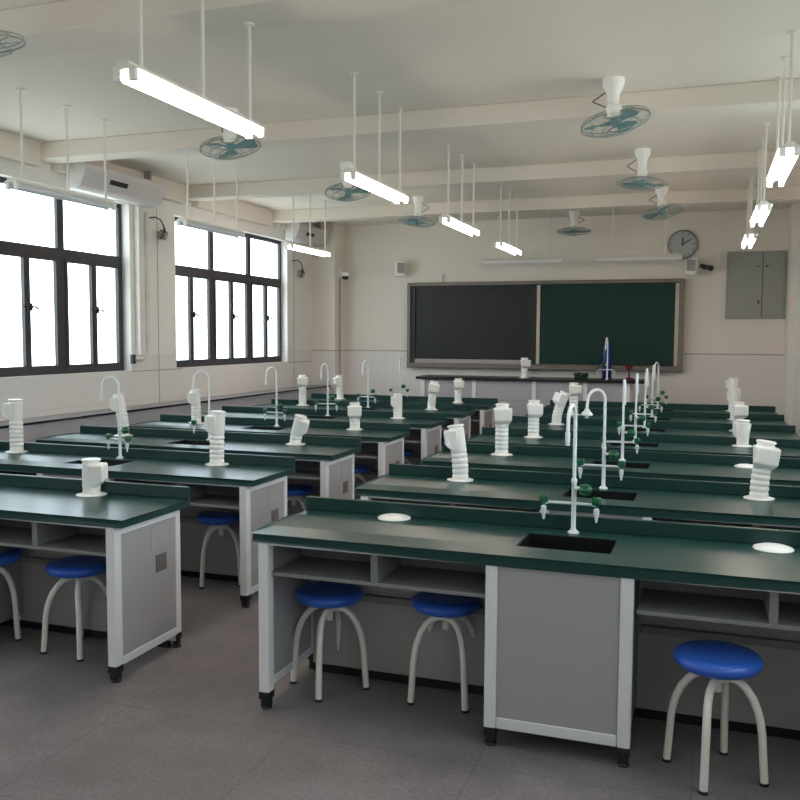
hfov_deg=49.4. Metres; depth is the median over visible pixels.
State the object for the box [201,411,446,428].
countertop
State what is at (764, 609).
shelf
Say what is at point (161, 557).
socket
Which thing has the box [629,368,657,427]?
tap
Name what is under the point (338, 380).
column
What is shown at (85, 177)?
air conditioner
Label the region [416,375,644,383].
countertop
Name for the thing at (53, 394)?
wall
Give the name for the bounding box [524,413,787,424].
countertop
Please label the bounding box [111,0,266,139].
pendant lamp
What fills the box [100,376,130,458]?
tap
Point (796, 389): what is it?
wall
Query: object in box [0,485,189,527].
countertop
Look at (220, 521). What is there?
stool
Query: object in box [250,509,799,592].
countertop
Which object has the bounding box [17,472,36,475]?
shelf
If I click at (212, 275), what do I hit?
window
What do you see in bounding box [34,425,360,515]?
lab bench
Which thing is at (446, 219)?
pendant lamp
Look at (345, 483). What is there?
socket
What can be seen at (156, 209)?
trim
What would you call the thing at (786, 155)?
pendant lamp
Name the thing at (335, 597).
stool
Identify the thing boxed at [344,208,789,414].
wall
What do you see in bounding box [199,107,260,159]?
ceiling fan
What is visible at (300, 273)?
cable tangle
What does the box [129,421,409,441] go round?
countertop
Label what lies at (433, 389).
column
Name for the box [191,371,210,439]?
tap
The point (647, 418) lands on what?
sink
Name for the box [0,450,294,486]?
countertop
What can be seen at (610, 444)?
sink
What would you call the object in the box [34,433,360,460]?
countertop
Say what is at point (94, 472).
fume extractor
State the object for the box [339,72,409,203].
pendant lamp
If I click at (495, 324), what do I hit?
blackboard
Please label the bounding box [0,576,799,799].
floor
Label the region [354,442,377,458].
shelf
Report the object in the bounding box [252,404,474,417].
countertop
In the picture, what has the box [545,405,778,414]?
countertop
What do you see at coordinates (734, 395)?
column
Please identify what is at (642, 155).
ceiling fan
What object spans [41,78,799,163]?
beam
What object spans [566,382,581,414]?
column
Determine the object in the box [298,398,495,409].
countertop
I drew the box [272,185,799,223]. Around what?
beam
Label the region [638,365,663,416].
tap
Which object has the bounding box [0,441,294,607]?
lab bench
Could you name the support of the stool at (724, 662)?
on the floor
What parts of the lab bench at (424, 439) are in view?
panel, rail, post, panel, rail, plate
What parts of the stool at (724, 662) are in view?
leg, leg, seat, screw post, leg, leg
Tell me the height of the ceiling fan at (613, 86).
0.416 m
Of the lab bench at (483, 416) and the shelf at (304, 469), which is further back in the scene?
the lab bench at (483, 416)
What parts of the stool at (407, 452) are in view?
seat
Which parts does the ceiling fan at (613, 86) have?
blade, motor, blade, blade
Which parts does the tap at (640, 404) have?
gooseneck spout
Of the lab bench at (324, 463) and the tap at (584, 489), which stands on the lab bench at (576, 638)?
the tap at (584, 489)
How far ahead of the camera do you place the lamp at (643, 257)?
11.75 m
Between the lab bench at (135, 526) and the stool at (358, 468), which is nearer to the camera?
the lab bench at (135, 526)
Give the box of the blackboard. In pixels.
[407,274,684,371]
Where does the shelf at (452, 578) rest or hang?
attached to the lab bench at (576, 638)
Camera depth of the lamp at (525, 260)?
12.26 m
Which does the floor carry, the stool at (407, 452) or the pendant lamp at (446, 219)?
the stool at (407, 452)
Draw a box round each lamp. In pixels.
[3,88,116,210]
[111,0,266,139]
[175,154,245,237]
[284,195,330,256]
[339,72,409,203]
[438,144,480,235]
[481,212,563,264]
[493,185,522,254]
[596,208,681,261]
[741,172,757,248]
[750,123,772,226]
[766,30,799,187]
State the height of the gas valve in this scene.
0.083 m
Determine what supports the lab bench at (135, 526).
on the floor
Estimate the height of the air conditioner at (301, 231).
0.385 m
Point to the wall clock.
(685, 242)
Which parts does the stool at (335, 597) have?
leg, leg, seat, screw post, leg, leg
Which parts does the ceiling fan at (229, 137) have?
blade, blade, motor, blade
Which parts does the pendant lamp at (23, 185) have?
hanging rod, hanging rod, hanging rod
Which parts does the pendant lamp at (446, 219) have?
hanging rod, hanging rod, hanging rod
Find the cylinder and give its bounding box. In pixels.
[602,340,611,378]
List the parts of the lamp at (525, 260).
hanging rod, hanging rod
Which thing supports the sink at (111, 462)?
in the lab bench at (254, 487)
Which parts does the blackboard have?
screen rail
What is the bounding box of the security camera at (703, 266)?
[700,264,713,270]
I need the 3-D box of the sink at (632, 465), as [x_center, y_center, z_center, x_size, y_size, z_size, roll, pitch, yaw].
[1.511,0.545,5.980,0.390,0.197,0.265,2,4,19]
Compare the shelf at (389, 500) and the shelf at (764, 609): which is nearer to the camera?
the shelf at (764, 609)
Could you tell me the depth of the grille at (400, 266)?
13.45 m
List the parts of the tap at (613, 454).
valve knob, gooseneck spout, valve knob, valve knob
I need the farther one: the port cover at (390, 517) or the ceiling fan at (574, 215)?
the ceiling fan at (574, 215)
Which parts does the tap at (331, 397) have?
gooseneck spout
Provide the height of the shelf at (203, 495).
0.152 m
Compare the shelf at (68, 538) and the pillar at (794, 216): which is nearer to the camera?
the shelf at (68, 538)
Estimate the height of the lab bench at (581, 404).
0.866 m
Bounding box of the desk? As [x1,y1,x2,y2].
[416,375,644,426]
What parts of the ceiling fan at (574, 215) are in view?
motor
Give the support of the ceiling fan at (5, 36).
hanging from the ceiling
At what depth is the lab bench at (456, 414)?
10.44 m
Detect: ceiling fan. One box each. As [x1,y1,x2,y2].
[0,30,26,56]
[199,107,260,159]
[325,162,370,200]
[398,196,435,227]
[557,211,590,235]
[580,76,650,137]
[615,148,667,189]
[641,186,683,220]
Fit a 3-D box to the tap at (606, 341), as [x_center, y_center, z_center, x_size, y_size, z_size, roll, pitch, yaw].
[2.820,-0.572,11.920,0.272,0.580,0.167,2,4,19]
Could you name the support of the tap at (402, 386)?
on the lab bench at (483, 416)
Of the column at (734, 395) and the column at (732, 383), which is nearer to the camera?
the column at (734, 395)
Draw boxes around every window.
[0,177,123,376]
[175,217,281,367]
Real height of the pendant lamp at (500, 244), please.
0.724 m
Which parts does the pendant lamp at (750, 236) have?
hanging rod, hanging rod, hanging rod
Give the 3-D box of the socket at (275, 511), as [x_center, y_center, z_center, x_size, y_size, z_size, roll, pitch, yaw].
[-0.810,0.756,5.653,0.009,0.090,0.090,2,4,19]
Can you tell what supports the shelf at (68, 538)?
attached to the lab bench at (135, 526)
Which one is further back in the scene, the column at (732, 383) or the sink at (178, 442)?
the column at (732, 383)
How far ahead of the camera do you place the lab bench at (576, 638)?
3.66 m
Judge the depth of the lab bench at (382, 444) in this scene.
8.09 m
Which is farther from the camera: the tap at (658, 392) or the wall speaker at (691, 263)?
the wall speaker at (691, 263)
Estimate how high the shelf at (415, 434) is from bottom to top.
0.152 m
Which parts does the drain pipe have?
casing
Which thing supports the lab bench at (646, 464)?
on the floor
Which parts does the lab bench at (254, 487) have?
cabinet panel, rail, rail, panel, post, rail, panel, rail, plate, post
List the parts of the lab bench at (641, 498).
post, panel, rail, cabinet panel, post, rail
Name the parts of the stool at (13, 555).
leg, seat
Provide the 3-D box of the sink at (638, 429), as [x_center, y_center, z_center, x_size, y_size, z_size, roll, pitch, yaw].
[2.314,0.383,8.268,0.390,0.197,0.265,2,4,19]
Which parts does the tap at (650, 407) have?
gooseneck spout, valve knob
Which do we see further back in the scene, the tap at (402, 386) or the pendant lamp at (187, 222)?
the tap at (402, 386)
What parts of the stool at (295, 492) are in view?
screw post, leg, seat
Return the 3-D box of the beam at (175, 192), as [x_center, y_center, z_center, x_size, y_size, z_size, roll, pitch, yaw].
[-3.793,-2.168,6.710,0.100,0.210,14.820,2,4,19]
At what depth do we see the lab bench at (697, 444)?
7.18 m
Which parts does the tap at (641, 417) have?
gooseneck spout, valve knob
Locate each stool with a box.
[0,547,23,640]
[40,555,106,661]
[196,510,239,588]
[287,484,313,509]
[290,581,369,702]
[354,464,370,482]
[404,449,413,464]
[407,591,481,713]
[662,640,768,795]
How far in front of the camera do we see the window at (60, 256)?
8.59 m
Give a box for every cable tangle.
[149,217,167,240]
[292,260,304,277]
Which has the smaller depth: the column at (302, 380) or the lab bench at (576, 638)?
the lab bench at (576, 638)
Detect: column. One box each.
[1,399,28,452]
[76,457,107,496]
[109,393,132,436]
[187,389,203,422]
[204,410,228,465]
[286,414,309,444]
[297,375,308,405]
[333,375,344,399]
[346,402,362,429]
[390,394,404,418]
[425,381,439,409]
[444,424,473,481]
[452,378,463,402]
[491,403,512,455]
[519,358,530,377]
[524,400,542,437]
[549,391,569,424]
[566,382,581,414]
[725,377,738,410]
[727,389,740,419]
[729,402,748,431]
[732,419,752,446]
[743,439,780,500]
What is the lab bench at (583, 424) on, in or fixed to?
on the floor
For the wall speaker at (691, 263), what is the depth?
12.04 m
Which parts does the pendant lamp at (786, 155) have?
hanging rod, hanging rod, hanging rod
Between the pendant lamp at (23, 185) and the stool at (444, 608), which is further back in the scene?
the pendant lamp at (23, 185)
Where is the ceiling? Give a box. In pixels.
[0,0,799,225]
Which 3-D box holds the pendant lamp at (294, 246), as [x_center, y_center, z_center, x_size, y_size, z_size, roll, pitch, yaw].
[-1.134,-2.196,10.842,0.124,0.724,1.120,2,4,19]
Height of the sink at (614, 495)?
0.197 m
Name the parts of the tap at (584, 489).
valve knob, gooseneck spout, valve knob, valve knob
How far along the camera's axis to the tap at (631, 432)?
6.13 m
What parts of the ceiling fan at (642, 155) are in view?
blade, blade, motor, blade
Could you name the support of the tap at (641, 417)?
on the lab bench at (697, 444)
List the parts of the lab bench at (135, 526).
rail, rail, panel, post, panel, rail, rail, plate, post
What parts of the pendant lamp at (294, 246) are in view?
hanging rod, hanging rod, hanging rod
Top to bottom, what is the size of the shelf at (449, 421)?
0.152 m
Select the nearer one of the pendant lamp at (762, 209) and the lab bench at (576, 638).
the lab bench at (576, 638)
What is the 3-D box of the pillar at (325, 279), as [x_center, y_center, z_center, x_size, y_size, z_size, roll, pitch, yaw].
[-1.151,-1.063,13.933,0.400,3.430,0.380,2,4,19]
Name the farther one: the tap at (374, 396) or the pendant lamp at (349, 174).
the tap at (374, 396)
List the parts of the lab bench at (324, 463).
panel, rail, post, panel, rail, plate, post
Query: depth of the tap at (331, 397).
9.52 m
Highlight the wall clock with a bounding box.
[668,230,697,258]
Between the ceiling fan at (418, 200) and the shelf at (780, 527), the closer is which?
the shelf at (780, 527)
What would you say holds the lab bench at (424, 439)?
on the floor
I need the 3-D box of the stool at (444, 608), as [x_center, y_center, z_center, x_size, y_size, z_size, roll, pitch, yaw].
[0.212,1.143,4.021,0.326,0.477,0.326,2,4,19]
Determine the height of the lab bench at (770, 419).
0.866 m
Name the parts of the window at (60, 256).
handle, handle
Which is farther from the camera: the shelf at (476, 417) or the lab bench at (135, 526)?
the shelf at (476, 417)
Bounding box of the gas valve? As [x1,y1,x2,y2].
[573,373,588,378]
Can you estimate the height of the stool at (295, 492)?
0.477 m
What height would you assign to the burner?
0.205 m
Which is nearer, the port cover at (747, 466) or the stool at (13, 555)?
the stool at (13, 555)
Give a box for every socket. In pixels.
[156,552,166,572]
[272,508,278,521]
[343,481,347,493]
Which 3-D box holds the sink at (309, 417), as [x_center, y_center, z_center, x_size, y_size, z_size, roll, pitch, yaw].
[-0.869,0.287,9.371,0.390,0.197,0.265,2,4,19]
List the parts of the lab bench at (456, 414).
post, panel, plate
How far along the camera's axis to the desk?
12.18 m
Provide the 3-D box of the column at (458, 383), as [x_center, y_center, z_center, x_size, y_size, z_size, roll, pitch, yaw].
[0.773,-0.125,11.540,0.161,0.323,0.161,0,4,-9]
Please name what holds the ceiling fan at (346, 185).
hanging from the ceiling
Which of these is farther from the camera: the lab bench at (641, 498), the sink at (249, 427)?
the sink at (249, 427)
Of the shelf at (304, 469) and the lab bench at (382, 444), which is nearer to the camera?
the shelf at (304, 469)
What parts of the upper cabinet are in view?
door, door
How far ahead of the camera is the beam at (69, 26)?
4.52 m
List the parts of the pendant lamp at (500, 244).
hanging rod, hanging rod, hanging rod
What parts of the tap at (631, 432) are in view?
gooseneck spout, valve knob, valve knob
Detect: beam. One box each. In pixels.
[0,0,493,61]
[0,130,314,230]
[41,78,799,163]
[189,150,799,201]
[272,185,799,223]
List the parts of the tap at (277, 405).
gooseneck spout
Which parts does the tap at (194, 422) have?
gooseneck spout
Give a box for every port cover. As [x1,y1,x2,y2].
[378,513,410,521]
[734,464,752,468]
[752,543,793,553]
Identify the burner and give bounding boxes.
[624,365,633,379]
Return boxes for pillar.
[312,223,343,393]
[782,203,799,424]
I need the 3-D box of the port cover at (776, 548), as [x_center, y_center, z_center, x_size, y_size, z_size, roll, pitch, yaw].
[1.540,0.606,3.591,0.160,0.020,0.160,2,4,19]
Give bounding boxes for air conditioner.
[66,162,165,207]
[285,222,329,246]
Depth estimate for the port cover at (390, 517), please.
4.12 m
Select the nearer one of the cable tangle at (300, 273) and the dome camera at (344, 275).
the cable tangle at (300, 273)
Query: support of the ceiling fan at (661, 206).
hanging from the ceiling
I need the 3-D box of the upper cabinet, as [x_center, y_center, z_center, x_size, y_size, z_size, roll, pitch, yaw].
[4.892,-1.579,11.953,0.770,0.925,0.050,2,4,19]
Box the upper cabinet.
[725,250,787,318]
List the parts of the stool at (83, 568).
leg, seat, leg, leg, leg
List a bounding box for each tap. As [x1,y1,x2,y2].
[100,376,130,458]
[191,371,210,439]
[263,366,287,425]
[314,363,338,415]
[357,360,376,407]
[389,358,408,396]
[539,404,601,533]
[577,388,624,488]
[596,337,615,378]
[601,379,639,460]
[617,373,650,441]
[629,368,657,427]
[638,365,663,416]
[646,362,667,408]
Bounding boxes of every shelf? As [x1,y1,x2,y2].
[0,519,105,556]
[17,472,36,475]
[143,481,239,509]
[271,548,485,597]
[287,460,319,479]
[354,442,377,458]
[388,499,539,511]
[404,429,420,442]
[441,419,453,430]
[470,410,479,421]
[637,580,799,631]
[658,518,799,530]
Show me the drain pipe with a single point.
(140, 218)
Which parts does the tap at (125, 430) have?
valve knob, gooseneck spout, valve knob, valve knob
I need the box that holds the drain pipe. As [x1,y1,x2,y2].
[130,204,150,363]
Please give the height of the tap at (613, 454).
0.580 m
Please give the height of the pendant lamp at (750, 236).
0.724 m
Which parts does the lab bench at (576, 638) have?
post, panel, rail, post, rail, rail, post, rail, panel, cabinet panel, post, rail, rail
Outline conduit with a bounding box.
[339,278,340,374]
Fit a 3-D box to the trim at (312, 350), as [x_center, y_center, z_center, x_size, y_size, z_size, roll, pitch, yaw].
[1.929,-0.704,12.876,6.930,0.014,0.386,2,4,19]
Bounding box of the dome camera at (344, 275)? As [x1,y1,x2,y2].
[338,270,348,279]
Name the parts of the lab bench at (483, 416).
panel, post, panel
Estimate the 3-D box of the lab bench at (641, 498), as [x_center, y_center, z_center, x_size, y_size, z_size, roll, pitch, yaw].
[1.104,0.891,4.842,2.698,0.866,0.585,2,4,19]
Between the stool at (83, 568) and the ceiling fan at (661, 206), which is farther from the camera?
the ceiling fan at (661, 206)
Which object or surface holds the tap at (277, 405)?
on the lab bench at (382, 444)
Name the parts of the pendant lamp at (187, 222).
hanging rod, hanging rod, hanging rod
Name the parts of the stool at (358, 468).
leg, seat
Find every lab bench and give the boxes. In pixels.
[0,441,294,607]
[0,473,189,682]
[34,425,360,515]
[129,414,409,499]
[201,406,446,464]
[250,496,799,767]
[252,399,474,450]
[298,393,497,437]
[355,463,799,530]
[420,442,799,485]
[466,427,799,457]
[508,416,799,438]
[524,407,787,424]
[545,400,778,414]
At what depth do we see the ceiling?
6.04 m
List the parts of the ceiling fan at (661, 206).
blade, motor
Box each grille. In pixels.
[397,263,404,272]
[686,259,695,270]
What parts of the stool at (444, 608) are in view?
leg, leg, screw post, seat, leg, leg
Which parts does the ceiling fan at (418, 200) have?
motor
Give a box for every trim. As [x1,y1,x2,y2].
[132,209,311,402]
[312,350,783,354]
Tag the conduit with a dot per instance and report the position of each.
(339, 278)
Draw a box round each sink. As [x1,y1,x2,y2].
[69,459,132,465]
[168,440,209,445]
[243,426,286,429]
[306,416,337,418]
[517,533,616,553]
[562,489,637,500]
[591,461,649,468]
[609,443,658,446]
[624,428,665,431]
[632,417,669,419]
[641,409,673,410]
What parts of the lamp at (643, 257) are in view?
hanging rod, hanging rod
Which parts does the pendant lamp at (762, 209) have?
hanging rod, hanging rod, hanging rod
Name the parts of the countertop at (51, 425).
panel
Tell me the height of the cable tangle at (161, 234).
0.253 m
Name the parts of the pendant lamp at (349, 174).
hanging rod, hanging rod, hanging rod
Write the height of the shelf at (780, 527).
0.152 m
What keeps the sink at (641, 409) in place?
in the lab bench at (581, 404)
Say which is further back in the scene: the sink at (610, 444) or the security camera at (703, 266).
the security camera at (703, 266)
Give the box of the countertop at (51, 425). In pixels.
[0,385,330,442]
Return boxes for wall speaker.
[395,261,405,276]
[685,258,697,275]
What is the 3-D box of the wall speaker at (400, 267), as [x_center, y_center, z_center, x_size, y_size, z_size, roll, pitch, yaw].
[-0.004,-2.032,13.551,0.150,0.230,0.211,-1,4,-12]
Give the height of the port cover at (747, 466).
0.020 m
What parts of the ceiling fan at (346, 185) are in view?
blade, motor, blade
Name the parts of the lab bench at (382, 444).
panel, rail, post, panel, rail, plate, post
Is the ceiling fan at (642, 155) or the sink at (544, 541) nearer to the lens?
the sink at (544, 541)
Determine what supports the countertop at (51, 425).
on the floor
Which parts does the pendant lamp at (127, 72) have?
hanging rod, hanging rod, hanging rod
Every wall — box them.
[0,158,311,420]
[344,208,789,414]
[792,228,799,435]
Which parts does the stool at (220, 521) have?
leg, leg, seat, screw post, leg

